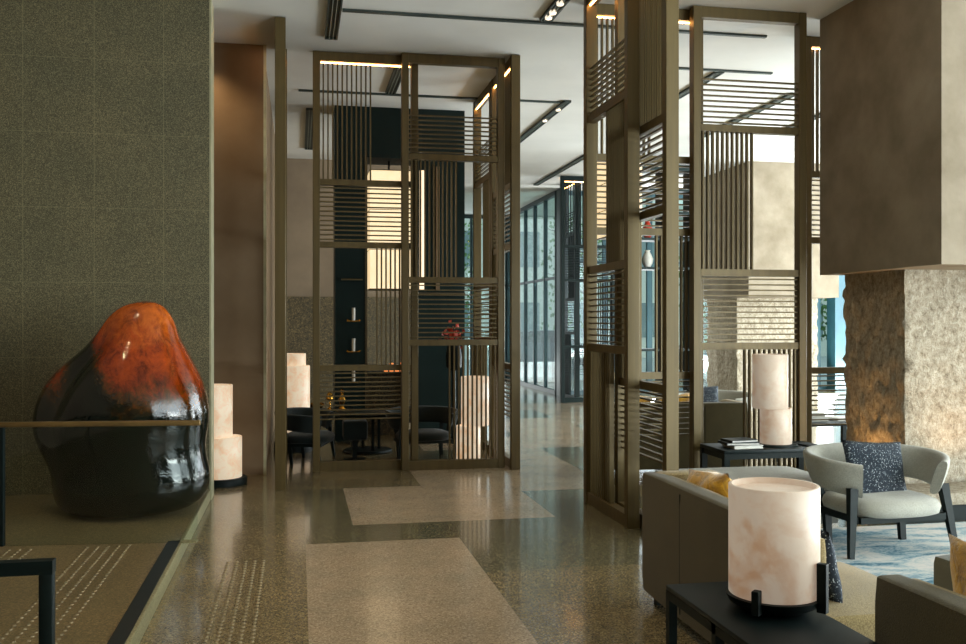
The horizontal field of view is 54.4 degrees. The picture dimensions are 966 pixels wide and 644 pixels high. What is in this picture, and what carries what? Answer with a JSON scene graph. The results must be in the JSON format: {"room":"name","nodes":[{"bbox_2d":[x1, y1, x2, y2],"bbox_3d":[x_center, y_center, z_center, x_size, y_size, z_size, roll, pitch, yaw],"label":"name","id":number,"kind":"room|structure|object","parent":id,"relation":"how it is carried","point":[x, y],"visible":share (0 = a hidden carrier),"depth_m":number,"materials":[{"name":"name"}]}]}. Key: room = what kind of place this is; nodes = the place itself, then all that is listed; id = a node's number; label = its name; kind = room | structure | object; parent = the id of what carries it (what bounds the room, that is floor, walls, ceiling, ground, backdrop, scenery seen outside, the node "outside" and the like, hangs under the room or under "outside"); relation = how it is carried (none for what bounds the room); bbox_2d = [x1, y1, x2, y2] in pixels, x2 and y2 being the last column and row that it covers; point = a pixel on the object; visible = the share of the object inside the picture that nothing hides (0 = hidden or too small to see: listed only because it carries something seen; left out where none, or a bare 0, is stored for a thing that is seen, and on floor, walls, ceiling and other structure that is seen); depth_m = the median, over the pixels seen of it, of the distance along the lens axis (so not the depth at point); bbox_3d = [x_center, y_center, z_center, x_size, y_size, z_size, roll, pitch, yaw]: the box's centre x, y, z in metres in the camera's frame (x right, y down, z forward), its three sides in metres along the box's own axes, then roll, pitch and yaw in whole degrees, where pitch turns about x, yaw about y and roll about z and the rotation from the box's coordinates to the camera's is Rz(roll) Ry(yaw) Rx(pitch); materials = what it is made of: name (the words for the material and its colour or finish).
{"room":"hotel lobby","nodes":[
{"label":"hotel lobby","id":0,"kind":"room"},
{"bbox_2d":[0,0,208,495],"bbox_3d":[-4.060,-0.650,8.263,3.215,4.500,0.260,0,0,-11],"label":"wall","id":1,"kind":"structure","parent":0,"point":[104,104],"depth_m":8.25,"materials":[{"name":"stone"}]},
{"bbox_2d":[0,489,207,643],"bbox_3d":[-2.915,1.550,2.388,3.200,0.100,11.710,0,0,-11],"label":"floor","id":2,"kind":"structure","parent":1,"relation":"attached to","point":[37,521],"depth_m":5.96,"materials":[{"name":"stone"}]},
{"bbox_2d":[0,558,55,643],"bbox_3d":[-2.337,1.136,2.874,1.920,0.728,0.044,0,0,-11],"label":"stair handrail","id":3,"kind":"object","parent":2,"relation":"on","point":[45,568],"visible":1,"depth_m":3.03,"materials":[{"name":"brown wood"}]},
{"bbox_2d":[0,548,63,643],"bbox_3d":[-2.579,1.497,5.051,0.911,0.006,2.441,0,0,-11],"label":"studs","id":4,"kind":"object","parent":2,"relation":"on","point":[60,634],"visible":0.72,"depth_m":4.50,"materials":[{"name":"metal"}]},
{"bbox_2d":[0,420,200,546],"bbox_3d":[-2.585,1.085,6.352,1.320,0.830,0.060,0,0,-5],"label":"glass balustrade","id":5,"kind":"object","parent":2,"relation":"on","point":[3,425],"visible":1,"depth_m":6.31,"materials":[{"name":"glass"}]},
{"bbox_2d":[32,301,209,518],"bbox_3d":[-2.852,0.669,7.445,1.342,1.662,1.114,0,0,0],"label":"sculpture","id":6,"kind":"object","parent":2,"relation":"on","point":[137,366],"visible":0.99,"depth_m":7.06,"materials":[{"name":"ceramic"}]},
{"bbox_2d":[107,540,179,643],"bbox_3d":[-1.187,1.498,1.713,0.080,0.004,9.620,0,0,-11],"label":"trim","id":7,"kind":"structure","parent":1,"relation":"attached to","point":[128,621],"depth_m":5.10,"materials":[{"name":"metal"}]},
{"bbox_2d":[125,489,209,643],"bbox_3d":[-1.331,1.550,2.694,0.025,0.100,11.700,0,0,-11],"label":"trim","id":8,"kind":"structure","parent":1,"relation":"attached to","point":[144,619],"depth_m":5.58,"materials":[{"name":"metal"}]},
{"bbox_2d":[209,0,213,499],"bbox_3d":[-2.474,-0.650,8.572,0.017,4.500,0.265,0,0,-11],"label":"trim","id":9,"kind":"structure","parent":1,"relation":"attached to","point":[211,8],"depth_m":8.46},
{"bbox_2d":[214,42,274,474],"bbox_3d":[-4.739,-0.650,12.827,3.640,4.500,6.800,0,0,-11],"label":"wall","id":10,"kind":"structure","parent":0,"point":[238,68],"depth_m":9.80,"materials":[{"name":"wood"}]},
{"bbox_2d":[263,45,265,474],"bbox_3d":[-2.286,-0.650,9.854,0.030,4.500,0.040,0,0,-11],"label":"trim","id":11,"kind":"structure","parent":10,"relation":"attached to","point":[264,46],"depth_m":9.83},
{"bbox_2d":[287,158,409,296],"bbox_3d":[-3.990,-0.650,16.694,6.600,4.500,0.300,0,0,-11],"label":"wall","id":12,"kind":"structure","parent":0,"point":[299,171],"depth_m":16.70,"materials":[{"name":"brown paint"}]},
{"bbox_2d":[287,296,409,407],"bbox_3d":[-2.166,0.575,16.864,2.955,2.050,0.070,0,0,-11],"label":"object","id":13,"kind":"structure","parent":12,"relation":"attached to","point":[299,309],"depth_m":16.70,"materials":[{"name":"stone"}]},
{"bbox_2d":[17,378,965,643],"bbox_3d":[2.297,1.675,11.661,17.000,0.150,28.000,0,0,-11],"label":"floor","id":14,"kind":"structure","parent":0,"point":[505,555],"depth_m":6.36,"materials":[{"name":"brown stone"}]},
{"bbox_2d":[214,384,246,487],"bbox_3d":[-2.589,1.110,9.295,0.500,0.980,0.500,0,0,-11],"label":"lamp","id":15,"kind":"object","parent":14,"relation":"on","point":[227,445],"visible":0.6,"depth_m":9.14,"materials":[{"name":"beige stone"}]},
{"bbox_2d":[275,17,286,490],"bbox_3d":[-2.032,-0.647,9.471,0.100,4.495,1.130,0,0,-11],"label":"column","id":16,"kind":"structure","parent":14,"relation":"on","point":[280,22],"depth_m":8.91,"materials":[{"name":"brown metal"}]},
{"bbox_2d":[274,353,312,453],"bbox_3d":[-2.351,0.995,11.666,0.480,1.210,0.480,0,0,-11],"label":"lamp","id":17,"kind":"object","parent":14,"relation":"on","point":[298,372],"visible":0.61,"depth_m":11.51,"materials":[{"name":"beige stone"}]},
{"bbox_2d":[274,407,335,463],"bbox_3d":[-2.062,1.307,10.864,0.676,0.593,0.911,0,0,4],"label":"armchair","id":18,"kind":"object","parent":14,"relation":"on","point":[299,419],"visible":0.63,"depth_m":10.58,"materials":[{"name":"grey fabric"}]},
{"bbox_2d":[342,419,367,460],"bbox_3d":[-1.487,1.363,10.898,0.280,0.475,0.280,0,0,-11],"label":"chair","id":19,"kind":"object","parent":14,"relation":"on","point":[354,430],"visible":0.92,"depth_m":10.77,"materials":[{"name":"grey fabric"}]},
{"bbox_2d":[334,410,391,454],"bbox_3d":[-1.425,1.355,11.623,0.840,0.490,0.840,0,0,-11],"label":"round table","id":20,"kind":"object","parent":14,"relation":"on","point":[362,450],"visible":0.66,"depth_m":11.49,"materials":[{"name":"brown wood"}]},
{"bbox_2d":[313,51,417,471],"bbox_3d":[-1.269,-0.647,10.176,1.130,4.495,0.100,0,0,-11],"label":"lattice screen","id":21,"kind":"object","parent":14,"relation":"on","point":[327,57],"visible":0.87,"depth_m":10.13,"materials":[{"name":"brown metal"}]},
{"bbox_2d":[367,370,409,434],"bbox_3d":[-1.403,1.155,13.584,0.660,0.890,0.440,0,0,-11],"label":"sideboard","id":22,"kind":"object","parent":14,"relation":"on","point":[385,428],"visible":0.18,"depth_m":13.38,"materials":[{"name":"wood"}]},
{"bbox_2d":[367,370,409,373],"bbox_3d":[-1.403,0.725,13.584,0.660,0.030,0.440,0,0,-11],"label":"countertop","id":23,"kind":"structure","parent":22,"relation":"on","point":[393,370],"depth_m":13.46,"materials":[{"name":"brown wood"}]},
{"bbox_2d":[333,105,464,441],"bbox_3d":[-1.162,-0.650,12.979,1.760,4.500,0.720,0,0,-11],"label":"cabinet tower","id":24,"kind":"object","parent":14,"relation":"on","point":[349,264],"visible":0.6,"depth_m":12.77,"materials":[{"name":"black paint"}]},
{"bbox_2d":[347,338,359,351],"bbox_3d":[-1.733,0.311,12.566,0.180,0.182,0.112,0,0,-11],"label":"wall sconce","id":25,"kind":"object","parent":24,"relation":"attached to","point":[353,339],"visible":1,"depth_m":12.51,"materials":[{"name":"white glass"}]},
{"bbox_2d":[347,308,359,320],"bbox_3d":[-1.733,-0.099,12.566,0.180,0.182,0.112,0,0,-11],"label":"wall sconce","id":26,"kind":"object","parent":24,"relation":"attached to","point":[353,309],"visible":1,"depth_m":12.51,"materials":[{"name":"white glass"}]},
{"bbox_2d":[367,161,409,290],"bbox_3d":[-1.302,-1.330,12.992,0.572,1.780,0.572,0,0,-11],"label":"hanging lantern","id":27,"kind":"object","parent":24,"relation":"hanging from","point":[376,174],"visible":0.54,"depth_m":12.71,"materials":[{"name":"fabric"}]},
{"bbox_2d":[385,406,457,458],"bbox_3d":[-0.721,1.311,11.120,0.900,0.586,0.669,0,0,-21],"label":"armchair","id":28,"kind":"object","parent":14,"relation":"on","point":[440,414],"visible":0.69,"depth_m":11.03,"materials":[{"name":"grey fabric"}]},
{"bbox_2d":[438,320,464,443],"bbox_3d":[-0.393,0.786,12.453,0.396,1.628,0.343,0,0,-29],"label":"flower vase","id":29,"kind":"object","parent":14,"relation":"on","point":[457,325],"visible":0.49,"depth_m":12.40,"materials":[{"name":"red plant"}]},
{"bbox_2d":[401,52,504,470],"bbox_3d":[-0.325,-0.647,10.249,1.130,4.495,0.100,0,0,-11],"label":"lattice screen","id":30,"kind":"object","parent":14,"relation":"on","point":[498,461],"visible":1,"depth_m":10.23,"materials":[{"name":"brown metal"}]},
{"bbox_2d":[455,376,488,458],"bbox_3d":[-0.142,1.113,10.795,0.419,0.975,0.380,0,0,-11],"label":"lamp","id":31,"kind":"object","parent":14,"relation":"on","point":[465,377],"visible":0.46,"depth_m":10.67,"materials":[{"name":"beige stone"}]},
{"bbox_2d":[473,81,490,452],"bbox_3d":[0.024,-0.647,11.872,0.100,4.495,1.130,0,0,-11],"label":"lattice screen","id":32,"kind":"object","parent":14,"relation":"on","point":[479,182],"visible":0.44,"depth_m":12.08,"materials":[{"name":"brown metal"}]},
{"bbox_2d":[465,214,506,380],"bbox_3d":[-0.792,-0.650,25.322,2.960,4.500,0.100,0,0,-11],"label":"window","id":33,"kind":"structure","parent":14,"relation":"on","point":[467,216],"depth_m":25.38,"materials":[{"name":"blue glass"}]},
{"bbox_2d":[491,55,519,469],"bbox_3d":[0.247,-0.647,10.734,0.100,4.495,1.130,0,0,-11],"label":"lattice screen","id":34,"kind":"object","parent":14,"relation":"on","point":[512,66],"visible":0.59,"depth_m":10.19,"materials":[{"name":"brown metal"}]},
{"bbox_2d":[507,190,555,394],"bbox_3d":[1.165,-0.650,23.138,0.100,4.500,4.900,0,0,-11],"label":"window","id":35,"kind":"structure","parent":14,"relation":"on","point":[544,199],"depth_m":22.63,"materials":[{"name":"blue glass"}]},
{"bbox_2d":[556,188,567,395],"bbox_3d":[1.726,-0.650,20.491,0.160,4.500,0.350,0,0,-11],"label":"trim","id":36,"kind":"structure","parent":14,"relation":"on","point":[557,190],"depth_m":20.49,"materials":[{"name":"metal"}]},
{"bbox_2d":[565,182,579,396],"bbox_3d":[1.782,-0.647,19.371,0.100,4.495,1.130,0,0,-11],"label":"lattice screen","id":37,"kind":"object","parent":14,"relation":"on","point":[573,287],"visible":0.56,"depth_m":18.84,"materials":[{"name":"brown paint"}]},
{"bbox_2d":[560,176,614,402],"bbox_3d":[2.092,-0.647,18.754,1.130,4.495,0.100,0,0,-11],"label":"lattice screen","id":38,"kind":"object","parent":14,"relation":"on","point":[563,179],"visible":0.47,"depth_m":18.67,"materials":[{"name":"green paint"}]},
{"bbox_2d":[584,0,639,528],"bbox_3d":[1.055,-0.647,7.814,0.100,4.495,1.130,0,0,-11],"label":"lattice screen","id":39,"kind":"object","parent":14,"relation":"on","point":[621,111],"visible":1,"depth_m":7.74,"materials":[{"name":"brown metal"}]},
{"bbox_2d":[615,0,678,527],"bbox_3d":[1.265,-0.647,7.367,0.100,4.495,1.130,0,0,-11],"label":"lattice screen","id":40,"kind":"object","parent":14,"relation":"on","point":[659,19],"visible":0.56,"depth_m":6.97,"materials":[{"name":"brown metal"}]},
{"bbox_2d":[597,3,702,496],"bbox_3d":[1.483,-0.647,8.668,1.130,4.495,0.100,0,0,-11],"label":"lattice screen","id":41,"kind":"object","parent":14,"relation":"on","point":[607,11],"visible":0.2,"depth_m":8.68,"materials":[{"name":"brown metal"}]},
{"bbox_2d":[642,164,688,399],"bbox_3d":[3.088,-0.550,16.300,1.100,4.300,0.400,0,0,-11],"label":"shelving unit","id":42,"kind":"object","parent":14,"relation":"on","point":[654,168],"visible":0.14,"depth_m":16.35,"materials":[{"name":"green paint"}]},
{"bbox_2d":[642,250,652,266],"bbox_3d":[2.843,-1.090,16.252,0.200,0.300,0.200,0,0,-11],"label":"vase","id":43,"kind":"object","parent":42,"relation":"on","point":[647,259],"visible":0.82,"depth_m":16.19,"materials":[{"name":"white ceramic"}]},
{"bbox_2d":[643,221,651,237],"bbox_3d":[2.843,-1.590,16.252,0.200,0.300,0.200,0,0,-11],"label":"vase","id":44,"kind":"object","parent":42,"relation":"on","point":[646,222],"visible":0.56,"depth_m":16.20,"materials":[{"name":"red ceramic"}]},
{"bbox_2d":[614,399,747,469],"bbox_3d":[2.030,1.228,10.273,1.500,0.745,0.782,0,0,-11],"label":"sofa","id":45,"kind":"object","parent":14,"relation":"on","point":[723,419],"visible":0.3,"depth_m":9.95,"materials":[{"name":"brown fabric"}]},
{"bbox_2d":[657,393,688,401],"bbox_3d":[2.106,0.990,10.296,0.456,0.463,0.227,0,0,-4],"label":"cushion","id":46,"kind":"object","parent":45,"relation":"on","point":[684,394],"visible":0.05,"depth_m":10.22,"materials":[{"name":"yellow fabric"}]},
{"bbox_2d":[679,256,707,353],"bbox_3d":[6.323,-0.156,24.883,2.282,3.842,2.304,0,0,-11],"label":"tree","id":47,"kind":"object","parent":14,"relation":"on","point":[704,308],"visible":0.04,"depth_m":24.64,"materials":[{"name":"green plant"}]},
{"bbox_2d":[569,190,826,394],"bbox_3d":[5.254,-0.650,21.413,7.360,4.500,0.100,0,0,-11],"label":"window","id":48,"kind":"structure","parent":14,"relation":"on","point":[648,244],"depth_m":21.07,"materials":[{"name":"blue glass"}]},
{"bbox_2d":[679,390,752,410],"bbox_3d":[3.053,1.260,12.347,1.059,0.689,0.787,0,0,29],"label":"armchair","id":49,"kind":"object","parent":14,"relation":"on","point":[722,394],"visible":0.06,"depth_m":12.52,"materials":[{"name":"grey fabric"}]},
{"bbox_2d":[686,386,717,401],"bbox_3d":[2.798,1.000,11.961,0.420,0.365,0.181,0,0,-1],"label":"cushion","id":50,"kind":"object","parent":49,"relation":"on","point":[710,394],"visible":0.27,"depth_m":11.94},
{"bbox_2d":[689,5,806,470],"bbox_3d":[2.468,-0.647,8.739,1.130,4.495,0.100,0,0,-11],"label":"lattice screen","id":51,"kind":"object","parent":14,"relation":"on","point":[697,13],"visible":0.87,"depth_m":8.71,"materials":[{"name":"brown metal"}]},
{"bbox_2d":[700,441,805,469],"bbox_3d":[2.505,1.350,8.369,1.000,0.500,0.500,0,0,-11],"label":"console table","id":52,"kind":"object","parent":14,"relation":"on","point":[718,450],"visible":0.51,"depth_m":8.14,"materials":[{"name":"wood"}]},
{"bbox_2d":[723,444,763,448],"bbox_3d":[2.283,1.086,8.254,0.280,0.028,0.210,0,0,-14],"label":"book","id":53,"kind":"object","parent":52,"relation":"on","point":[759,445],"visible":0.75,"depth_m":8.16,"materials":[{"name":"white paper"}]},
{"bbox_2d":[718,440,759,445],"bbox_3d":[2.250,1.061,8.268,0.300,0.022,0.220,0,0,-7],"label":"book","id":54,"kind":"object","parent":53,"relation":"on","point":[719,441],"visible":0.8,"depth_m":8.17,"materials":[{"name":"white paper"}]},
{"bbox_2d":[721,437,757,442],"bbox_3d":[2.258,1.040,8.280,0.260,0.020,0.190,0,0,-17],"label":"book","id":55,"kind":"object","parent":54,"relation":"on","point":[738,439],"visible":1,"depth_m":8.24,"materials":[{"name":"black paper"}]},
{"bbox_2d":[752,354,797,447],"bbox_3d":[2.603,0.694,8.388,0.400,0.813,0.380,0,0,-11],"label":"lamp","id":56,"kind":"object","parent":52,"relation":"on","point":[769,371],"visible":0.95,"depth_m":8.26,"materials":[{"name":"beige stone"}]},
{"bbox_2d":[793,441,817,446],"bbox_3d":[2.898,1.094,8.416,0.130,0.012,0.280,0,0,-11],"label":"tray","id":57,"kind":"object","parent":52,"relation":"on","point":[803,443],"visible":0.64,"depth_m":8.42,"materials":[{"name":"brown wood"}]},
{"bbox_2d":[642,469,877,643],"bbox_3d":[1.432,1.228,4.643,0.742,0.745,1.720,0,0,-11],"label":"sofa","id":58,"kind":"object","parent":14,"relation":"on","point":[685,523],"visible":0.43,"depth_m":4.72,"materials":[{"name":"grey fabric"}]},
{"bbox_2d":[687,469,731,496],"bbox_3d":[1.259,0.995,5.081,0.279,0.431,0.507,0,0,-1],"label":"cushion","id":59,"kind":"object","parent":58,"relation":"on","point":[716,482],"visible":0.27,"depth_m":4.95,"materials":[{"name":"yellow fabric"}]},
{"bbox_2d":[820,530,842,602],"bbox_3d":[1.430,1.040,4.112,0.158,0.333,0.404,0,0,-15],"label":"cushion","id":60,"kind":"object","parent":58,"relation":"on","point":[835,586],"visible":0.24,"depth_m":3.94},
{"bbox_2d":[826,562,877,641],"bbox_3d":[1.587,1.243,4.245,0.590,0.154,0.832,0,0,-11],"label":"seat cushion","id":61,"kind":"object","parent":58,"relation":"on","point":[857,609],"depth_m":3.93,"materials":[{"name":"beige fabric"}]},
{"bbox_2d":[707,298,818,405],"bbox_3d":[5.464,0.575,18.472,1.707,2.050,1.363,0,0,-11],"label":"column","id":62,"kind":"structure","parent":14,"relation":"on","point":[725,367],"depth_m":17.87,"materials":[{"name":"stone"}]},
{"bbox_2d":[666,581,877,643],"bbox_3d":[1.050,1.340,3.467,0.430,0.520,0.900,0,0,-11],"label":"side table","id":63,"kind":"object","parent":14,"relation":"on","point":[709,604],"visible":0.65,"depth_m":3.41,"materials":[{"name":"wood"}]},
{"bbox_2d":[725,477,828,616],"bbox_3d":[1.097,0.846,3.550,0.356,0.468,0.360,0,0,-11],"label":"lamp","id":64,"kind":"object","parent":63,"relation":"on","point":[775,568],"visible":1,"depth_m":3.41,"materials":[{"name":"beige stone"}]},
{"bbox_2d":[776,417,846,461],"bbox_3d":[3.833,1.350,10.586,0.900,0.500,0.600,0,0,-11],"label":"coffee table","id":65,"kind":"object","parent":14,"relation":"on","point":[843,427],"visible":0.1,"depth_m":10.39,"materials":[{"name":"wood"}]},
{"bbox_2d":[812,416,827,421],"bbox_3d":[3.666,1.075,10.503,0.300,0.050,0.220,0,0,-16],"label":"book","id":66,"kind":"object","parent":65,"relation":"on","point":[826,417],"visible":0.2,"depth_m":10.41,"materials":[{"name":"white paper"}]},
{"bbox_2d":[792,411,825,416],"bbox_3d":[3.642,1.030,10.518,0.300,0.040,0.220,0,0,-3],"label":"book","id":67,"kind":"object","parent":66,"relation":"on","point":[813,412],"visible":0.27,"depth_m":10.42,"materials":[{"name":"white paper"}]},
{"bbox_2d":[828,416,845,420],"bbox_3d":[4.035,1.085,10.595,0.300,0.030,0.220,0,0,-23],"label":"book","id":68,"kind":"object","parent":65,"relation":"on","point":[829,417],"visible":0.38,"depth_m":10.53,"materials":[{"name":"white paper"}]},
{"bbox_2d":[807,36,846,471],"bbox_3d":[3.805,-0.647,9.664,1.130,4.495,0.100,0,0,-11],"label":"lattice screen","id":69,"kind":"object","parent":14,"relation":"on","point":[813,43],"visible":0.23,"depth_m":9.52,"materials":[{"name":"brown metal"}]},
{"bbox_2d":[827,275,845,391],"bbox_3d":[8.369,-0.650,21.744,0.700,4.500,0.350,0,0,-11],"label":"window","id":70,"kind":"structure","parent":14,"relation":"on","point":[836,326],"depth_m":21.54,"materials":[{"name":"glass"}]},
{"bbox_2d":[820,522,965,583],"bbox_3d":[3.500,1.594,5.222,3.320,0.012,4.300,0,0,-11],"label":"rug","id":71,"kind":"object","parent":14,"relation":"on","point":[879,551],"visible":0.25,"depth_m":6.59,"materials":[{"name":"carpet"}]},
{"bbox_2d":[655,466,837,523],"bbox_3d":[2.010,1.373,7.232,1.170,0.430,0.820,0,0,-11],"label":"daybed","id":72,"kind":"object","parent":71,"relation":"on","point":[752,471],"visible":0.11,"depth_m":7.25,"materials":[{"name":"grey fabric"}]},
{"bbox_2d":[655,466,829,491],"bbox_3d":[2.010,1.238,7.232,1.170,0.160,0.820,0,0,-11],"label":"seat cushion","id":73,"kind":"object","parent":72,"relation":"on","point":[752,471],"depth_m":7.28,"materials":[{"name":"grey fabric"}]},
{"bbox_2d":[803,442,956,559],"bbox_3d":[2.789,1.248,6.699,1.059,0.689,0.787,0,0,-15],"label":"armchair","id":74,"kind":"object","parent":71,"relation":"on","point":[827,466],"visible":0.84,"depth_m":6.49,"materials":[{"name":"grey fabric"}]},
{"bbox_2d":[842,440,906,492],"bbox_3d":[2.814,1.065,6.739,0.562,0.449,0.183,0,0,-22],"label":"cushion","id":75,"kind":"object","parent":74,"relation":"on","point":[882,463],"visible":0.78,"depth_m":6.69,"materials":[{"name":"fabric"}]},
{"bbox_2d":[934,554,952,590],"bbox_3d":[2.567,1.358,4.417,0.620,0.460,0.580,0,0,-11],"label":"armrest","id":76,"kind":"object","parent":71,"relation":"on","point":[942,578],"visible":0.21,"depth_m":4.56,"materials":[{"name":"grey fabric"}]},
{"bbox_2d":[842,270,965,483],"bbox_3d":[4.656,0.575,8.720,2.349,2.050,0.957,0,0,-11],"label":"column","id":77,"kind":"structure","parent":14,"relation":"on","point":[904,358],"depth_m":8.16,"materials":[{"name":"stone"}]},
{"bbox_2d":[875,574,965,643],"bbox_3d":[1.871,1.228,2.456,0.782,0.745,1.700,0,0,-11],"label":"sofa","id":78,"kind":"object","parent":14,"relation":"on","point":[908,610],"visible":1,"depth_m":3.00,"materials":[{"name":"grey fabric"}]},
{"bbox_2d":[949,534,965,595],"bbox_3d":[1.667,0.945,3.039,0.175,0.431,0.457,0,0,-7],"label":"cushion","id":79,"kind":"object","parent":78,"relation":"on","point":[957,546],"visible":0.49,"depth_m":3.16,"materials":[{"name":"yellow fabric"}]},
{"bbox_2d":[906,482,965,522],"bbox_3d":[4.519,1.480,7.868,2.700,0.240,0.460,0,0,-11],"label":"stone bench","id":80,"kind":"object","parent":14,"relation":"on","point":[957,489],"visible":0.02,"depth_m":7.56,"materials":[{"name":"beige stone"}]},
{"bbox_3d":[-2.041,1.370,12.267,0.720,0.460,0.300,0,0,-11],"label":"shelf","id":81,"kind":"object","parent":14,"relation":"on","visible":0},
{"bbox_2d":[326,392,333,408],"bbox_3d":[-2.000,1.020,12.264,0.100,0.240,0.100,0,0,-11],"label":"brass ornament","id":82,"kind":"object","parent":81,"relation":"on","point":[328,393],"visible":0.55,"depth_m":12.24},
{"bbox_2d":[339,389,345,408],"bbox_3d":[-1.843,1.005,12.295,0.100,0.270,0.100,0,0,-11],"label":"brass ornament","id":83,"kind":"object","parent":81,"relation":"on","point":[340,398],"visible":0.69,"depth_m":12.27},
{"bbox_2d":[212,0,852,219],"bbox_3d":[2.297,-3.025,11.661,17.400,0.250,28.400,0,0,-11],"label":"ceiling","id":84,"kind":"structure","parent":0,"point":[551,56],"depth_m":10.43,"materials":[{"name":"paint"}]},
{"bbox_2d":[305,108,312,149],"bbox_3d":[-2.619,-2.885,14.201,0.130,0.030,2.980,0,0,-11],"label":"ceiling vent","id":85,"kind":"object","parent":84,"relation":"in","point":[309,111],"visible":0.84,"depth_m":14.13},
{"bbox_2d":[325,0,342,39],"bbox_3d":[-1.307,-2.885,8.345,0.130,0.030,2.480,0,0,-11],"label":"ceiling vent","id":86,"kind":"object","parent":84,"relation":"in","point":[334,7],"visible":1,"depth_m":8.96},
{"bbox_2d":[385,67,400,94],"bbox_3d":[-1.050,-2.885,11.243,0.130,0.030,1.270,0,0,-11],"label":"ceiling vent","id":87,"kind":"object","parent":84,"relation":"in","point":[395,79],"visible":0.68,"depth_m":11.31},
{"bbox_2d":[298,89,560,103],"bbox_3d":[-0.643,-2.890,12.052,3.380,0.020,0.050,0,0,-11],"label":"ceiling track","id":88,"kind":"object","parent":84,"relation":"attached to","point":[299,90],"visible":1,"depth_m":12.03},
{"bbox_2d":[520,100,570,142],"bbox_3d":[0.743,-2.880,14.128,0.100,0.040,3.760,0,0,-11],"label":"ceiling light","id":89,"kind":"object","parent":84,"relation":"in","point":[564,103],"visible":0.88,"depth_m":13.36,"materials":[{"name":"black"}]},
{"bbox_2d":[342,8,766,38],"bbox_3d":[0.783,-2.890,9.122,4.250,0.020,0.050,0,0,-11],"label":"ceiling track","id":90,"kind":"object","parent":84,"relation":"attached to","point":[343,9],"visible":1,"depth_m":8.98,"materials":[{"name":"metal"}]},
{"bbox_2d":[540,0,569,21],"bbox_3d":[0.754,-2.880,8.204,0.120,0.040,1.610,0,0,-11],"label":"ceiling light","id":91,"kind":"object","parent":84,"relation":"in","point":[556,6],"visible":1,"depth_m":8.70,"materials":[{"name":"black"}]},
{"bbox_2d":[533,155,583,185],"bbox_3d":[1.457,-2.885,18.018,0.100,0.030,3.600,0,0,-11],"label":"ceiling vent","id":92,"kind":"object","parent":84,"relation":"in","point":[581,158],"visible":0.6,"depth_m":17.87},
{"bbox_2d":[597,162,642,239],"bbox_3d":[1.729,-1.980,11.957,0.462,1.840,0.462,0,0,-11],"label":"lantern","id":93,"kind":"object","parent":84,"relation":"hanging from","point":[599,237],"visible":0.08,"depth_m":11.94,"materials":[{"name":"paper"}]},
{"bbox_2d":[679,72,723,98],"bbox_3d":[2.418,-2.885,12.449,0.100,0.030,3.300,0,0,-11],"label":"ceiling vent","id":94,"kind":"object","parent":84,"relation":"in","point":[713,75],"visible":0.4,"depth_m":11.23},
{"bbox_2d":[679,67,772,74],"bbox_3d":[2.474,-2.890,10.758,1.800,0.020,0.050,0,0,-11],"label":"ceiling track","id":95,"kind":"object","parent":84,"relation":"attached to","point":[680,68],"visible":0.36,"depth_m":10.82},
{"bbox_2d":[704,92,793,137],"bbox_3d":[3.637,-2.885,13.401,0.100,0.030,3.100,0,0,-11],"label":"ceiling vent","id":96,"kind":"object","parent":84,"relation":"in","point":[784,96],"visible":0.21,"depth_m":12.79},
{"bbox_2d":[703,161,838,299],"bbox_3d":[5.458,-1.675,18.166,1.790,2.450,2.150,0,0,-11],"label":"column","id":97,"kind":"structure","parent":0,"point":[773,182],"depth_m":17.08,"materials":[{"name":"paint"}]},
{"bbox_2d":[820,0,965,274],"bbox_3d":[4.622,-1.675,8.408,2.490,2.450,1.740,0,0,-11],"label":"column","id":98,"kind":"structure","parent":0,"point":[893,72],"depth_m":7.92,"materials":[{"name":"paint"}]},
{"label":"outside","id":99,"kind":"structure","parent":0,"visible":0},
{"bbox_2d":[465,356,826,384],"bbox_3d":[10.631,1.830,49.678,80.000,0.140,66.600,0,0,-11],"label":"ground","id":100,"kind":"structure","parent":99,"point":[823,358],"depth_m":34.12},
{"bbox_2d":[465,222,483,328],"bbox_3d":[-1.814,-1.411,38.380,3.680,6.348,3.648,0,0,-11],"label":"tree","id":101,"kind":"object","parent":100,"relation":"on","point":[468,256],"visible":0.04,"depth_m":38.10,"materials":[{"name":"green plant"}]},
{"bbox_2d":[488,330,583,369],"bbox_3d":[2.459,1.035,35.639,4.245,1.449,1.760,0,0,-15],"label":"car","id":102,"kind":"object","parent":100,"relation":"on","point":[551,333],"visible":0.16,"depth_m":34.72,"materials":[{"name":"teal paint"}]},
{"bbox_2d":[552,347,554,379],"bbox_3d":[2.121,1.260,28.135,0.120,1.000,0.120,0,0,-11],"label":"bollard","id":103,"kind":"object","parent":100,"relation":"on","point":[553,348],"visible":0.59,"depth_m":28.08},
{"bbox_2d":[571,348,573,379],"bbox_3d":[2.710,1.260,28.251,0.120,1.000,0.120,0,0,-11],"label":"bollard","id":104,"kind":"object","parent":100,"relation":"on","point":[572,361],"visible":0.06,"depth_m":28.20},
{"bbox_2d":[541,217,608,330],"bbox_3d":[3.532,-1.417,31.253,3.252,6.360,3.251,0,0,-2],"label":"tree","id":105,"kind":"object","parent":100,"relation":"on","point":[550,226],"visible":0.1,"depth_m":31.24,"materials":[{"name":"green plant"}]},
{"bbox_2d":[465,217,826,358],"bbox_3d":[1.362,-5.240,50.172,46.000,14.000,10.060,0,0,-11],"label":"building","id":106,"kind":"structure","parent":100,"relation":"on","point":[551,323],"depth_m":45.39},
{"bbox_2d":[679,331,708,372],"bbox_3d":[8.727,1.035,33.301,4.245,1.449,1.760,0,0,-19],"label":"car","id":107,"kind":"object","parent":100,"relation":"on","point":[705,357],"visible":0.02,"depth_m":31.98,"materials":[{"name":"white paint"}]},
{"bbox_2d":[821,298,826,340],"bbox_3d":[10.464,-0.894,25.669,2.893,5.314,2.840,0,0,-11],"label":"tree","id":108,"kind":"object","parent":100,"relation":"on","point":[822,306],"visible":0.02,"depth_m":25.97,"materials":[{"name":"green plant"}]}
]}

